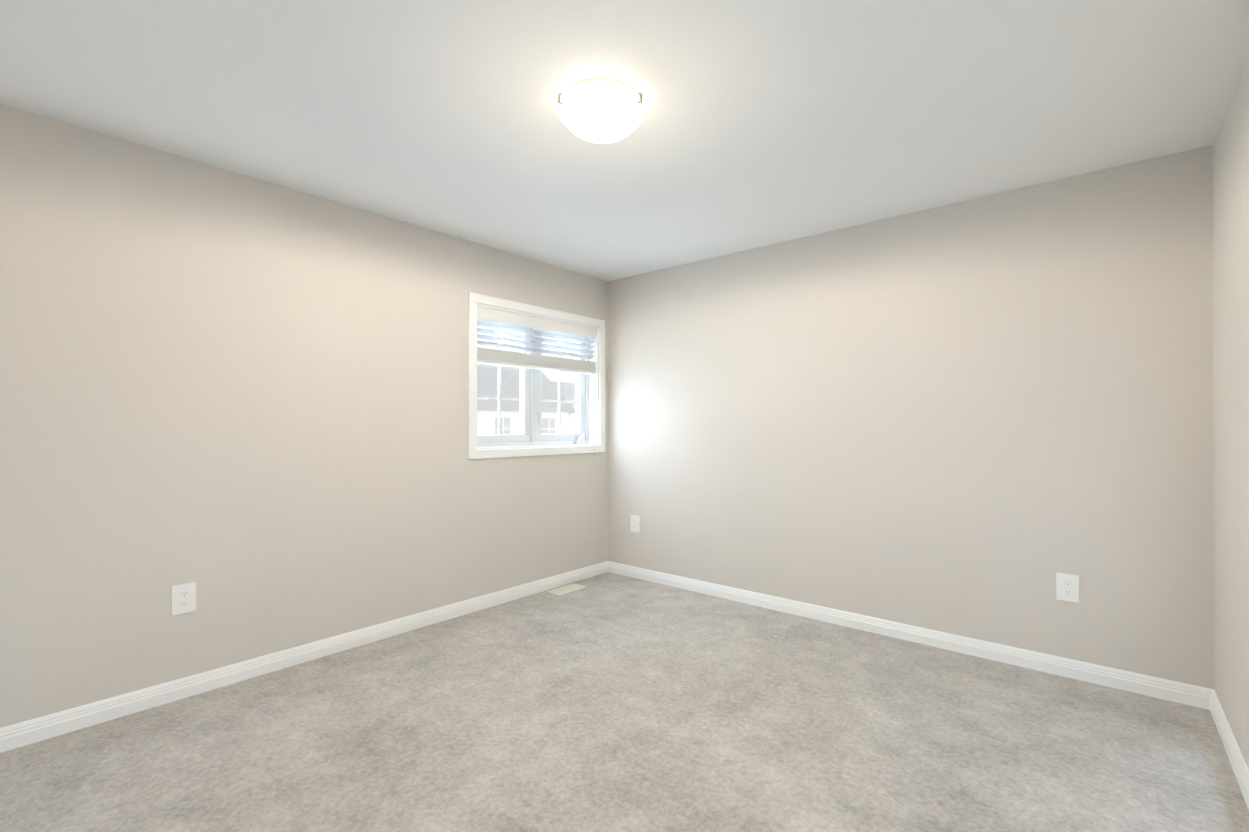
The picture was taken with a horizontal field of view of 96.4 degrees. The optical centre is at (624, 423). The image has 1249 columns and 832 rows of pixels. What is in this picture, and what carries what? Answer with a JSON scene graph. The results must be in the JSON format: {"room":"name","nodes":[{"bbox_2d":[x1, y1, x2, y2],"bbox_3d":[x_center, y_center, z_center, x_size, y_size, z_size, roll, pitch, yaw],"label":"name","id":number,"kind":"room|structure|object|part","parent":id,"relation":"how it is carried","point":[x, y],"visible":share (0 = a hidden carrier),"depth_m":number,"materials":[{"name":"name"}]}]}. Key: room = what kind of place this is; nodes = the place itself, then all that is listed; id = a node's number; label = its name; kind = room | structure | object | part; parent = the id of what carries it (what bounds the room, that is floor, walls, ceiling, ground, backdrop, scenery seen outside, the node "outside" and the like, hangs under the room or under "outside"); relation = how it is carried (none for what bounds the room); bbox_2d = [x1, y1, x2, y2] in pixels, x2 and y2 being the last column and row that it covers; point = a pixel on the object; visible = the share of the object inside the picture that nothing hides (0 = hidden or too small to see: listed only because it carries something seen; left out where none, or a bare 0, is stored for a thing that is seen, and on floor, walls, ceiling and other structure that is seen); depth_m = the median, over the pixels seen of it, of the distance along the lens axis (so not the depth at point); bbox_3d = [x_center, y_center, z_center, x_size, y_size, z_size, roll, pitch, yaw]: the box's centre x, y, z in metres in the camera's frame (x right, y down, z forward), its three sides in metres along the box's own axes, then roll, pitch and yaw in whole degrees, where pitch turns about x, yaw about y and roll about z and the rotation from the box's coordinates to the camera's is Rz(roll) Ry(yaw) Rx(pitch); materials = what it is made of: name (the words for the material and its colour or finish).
{"room":"empty bedroom","nodes":[
{"label":"empty bedroom","id":0,"kind":"room"},
{"bbox_2d":[0,104,607,727],"bbox_3d":[-1.530,-0.004,3.237,0.220,2.720,4.330,0,0,40],"label":"wall","id":1,"kind":"structure","parent":0,"point":[240,400],"depth_m":2.65,"materials":[{"name":"beige paint"}]},
{"bbox_2d":[171,582,195,615],"bbox_3d":[-1.988,0.789,2.521,0.009,0.132,0.088,0,0,40],"label":"electrical outlet","id":2,"kind":"object","parent":1,"relation":"attached to","point":[183,598],"visible":1,"depth_m":2.52,"materials":[{"name":"white plastic"}]},
{"bbox_2d":[0,561,607,752],"bbox_3d":[-1.441,1.192,3.157,0.015,0.088,4.030,0,0,40],"label":"baseboard","id":3,"kind":"structure","parent":1,"relation":"attached to","point":[38,729],"depth_m":2.70,"materials":[{"name":"white wood"}]},
{"bbox_2d":[468,292,604,465],"bbox_3d":[-0.662,-0.259,4.211,0.219,1.204,1.314,0,0,40],"label":"window unit","id":4,"kind":"structure","parent":1,"relation":"in","point":[531,361],"depth_m":4.20,"materials":[{"name":"white plastic"}]},
{"bbox_3d":[-0.712,-0.313,4.254,0.006,0.793,1.012,0,0,40],"label":"glass","id":5,"kind":"part","parent":4,"relation":"part of","materials":[{"name":"clear glass"}]},
{"bbox_2d":[477,329,578,434],"bbox_3d":[-0.712,-0.313,4.254,0.016,0.785,1.004,0,0,40],"label":"grille","id":6,"kind":"object","parent":4,"relation":"attached to","point":[525,373],"depth_m":4.20,"materials":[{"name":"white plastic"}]},
{"bbox_3d":[-0.713,-0.313,4.255,0.060,0.895,1.114,0,0,40],"label":"sash","id":7,"kind":"part","parent":4,"relation":"part of","materials":[{"name":"white plastic"}]},
{"bbox_3d":[-0.711,-0.313,4.253,0.090,0.975,1.194,0,0,40],"label":"frame","id":8,"kind":"part","parent":4,"relation":"part of","materials":[{"name":"white plastic"}]},
{"bbox_2d":[477,306,595,374],"bbox_3d":[-0.634,-0.600,4.189,0.057,0.379,1.162,0,0,40],"label":"blind","id":9,"kind":"object","parent":4,"relation":"attached to","point":[489,356],"depth_m":4.13,"materials":[{"name":"white plastic"}]},
{"bbox_3d":[-0.253,-0.179,4.560,0.050,1.047,0.015,0,0,40],"label":"blind cord","id":10,"kind":"part","parent":4,"relation":"part of","materials":[{"name":"white plastic"}]},
{"bbox_2d":[0,572,1248,831],"bbox_3d":[-0.105,1.293,2.018,3.525,0.120,4.030,0,0,40],"label":"floor","id":11,"kind":"structure","parent":0,"point":[608,702],"depth_m":2.16,"materials":[{"name":"carpet"}]},
{"bbox_2d":[547,583,585,595],"bbox_3d":[-0.430,1.235,4.167,0.138,0.007,0.278,0,0,40],"label":"air vent register","id":12,"kind":"object","parent":11,"relation":"on","point":[566,589],"visible":1,"depth_m":4.16,"materials":[{"name":"beige metal"}]},
{"bbox_2d":[0,0,1248,280],"bbox_3d":[-0.105,-1.287,2.026,3.525,0.160,4.030,0,0,40],"label":"ceiling","id":13,"kind":"structure","parent":0,"point":[766,122],"depth_m":2.08,"materials":[{"name":"white paint"}]},
{"bbox_2d":[557,78,645,142],"bbox_3d":[-0.084,-1.135,2.066,0.332,0.145,0.327,0,0,40],"label":"ceiling light","id":14,"kind":"object","parent":13,"relation":"attached to","point":[600,110],"visible":1,"depth_m":1.98,"materials":[{"name":"white glass"}]},
{"bbox_2d":[608,145,1213,688],"bbox_3d":[1.251,-0.003,3.613,3.525,2.720,0.150,0,0,40],"label":"wall","id":15,"kind":"structure","parent":0,"point":[988,417],"depth_m":3.04,"materials":[{"name":"beige paint"}]},
{"bbox_2d":[630,515,638,532],"bbox_3d":[0.083,0.805,4.501,0.088,0.132,0.009,0,0,40],"label":"outlet","id":16,"kind":"object","parent":15,"relation":"attached to","point":[634,523],"visible":1,"depth_m":4.50,"materials":[{"name":"white plastic"}]},
{"bbox_2d":[608,561,1203,708],"bbox_3d":[1.203,1.193,3.542,3.480,0.088,0.015,0,0,40],"label":"baseboard","id":17,"kind":"structure","parent":15,"relation":"attached to","point":[1183,693],"depth_m":3.04,"materials":[{"name":"white wood"}]},
{"bbox_2d":[1056,572,1078,602],"bbox_3d":[2.164,0.800,2.728,0.088,0.132,0.009,0,0,40],"label":"electrical outlet","id":18,"kind":"object","parent":15,"relation":"attached to","point":[1067,587],"visible":1,"depth_m":2.73,"materials":[{"name":"white plastic"}]},
{"bbox_2d":[1213,55,1248,768],"bbox_3d":[1.293,-0.011,0.830,0.150,2.720,4.330,0,0,40],"label":"wall","id":19,"kind":"structure","parent":0,"point":[1231,370],"depth_m":2.07,"materials":[{"name":"beige paint"}]},
{"bbox_2d":[1204,687,1248,809],"bbox_3d":[1.231,1.186,0.880,0.015,0.088,4.030,0,0,40],"label":"baseboard","id":20,"kind":"structure","parent":19,"relation":"attached to","point":[1211,701],"depth_m":2.07,"materials":[{"name":"white wood"}]},
{"label":"outside","id":21,"kind":"structure","parent":0,"visible":0},
{"bbox_3d":[-36.789,4.780,70.056,139.400,0.300,220.000,0,0,40],"label":"ground","id":22,"kind":"structure","parent":21,"visible":0},
{"bbox_2d":[477,364,574,434],"bbox_3d":[-9.616,0.236,37.705,11.650,8.600,7.900,0,0,40],"label":"house","id":23,"kind":"structure","parent":22,"relation":"on","point":[489,413],"depth_m":33.77,"materials":[{"name":"grey"}]},
{"bbox_2d":[551,381,574,433],"bbox_3d":[-4.158,0.607,44.877,10.650,7.900,9.300,0,0,40],"label":"house","id":24,"kind":"structure","parent":22,"relation":"on","point":[565,391],"depth_m":41.62,"materials":[{"name":"grey"}]}
]}

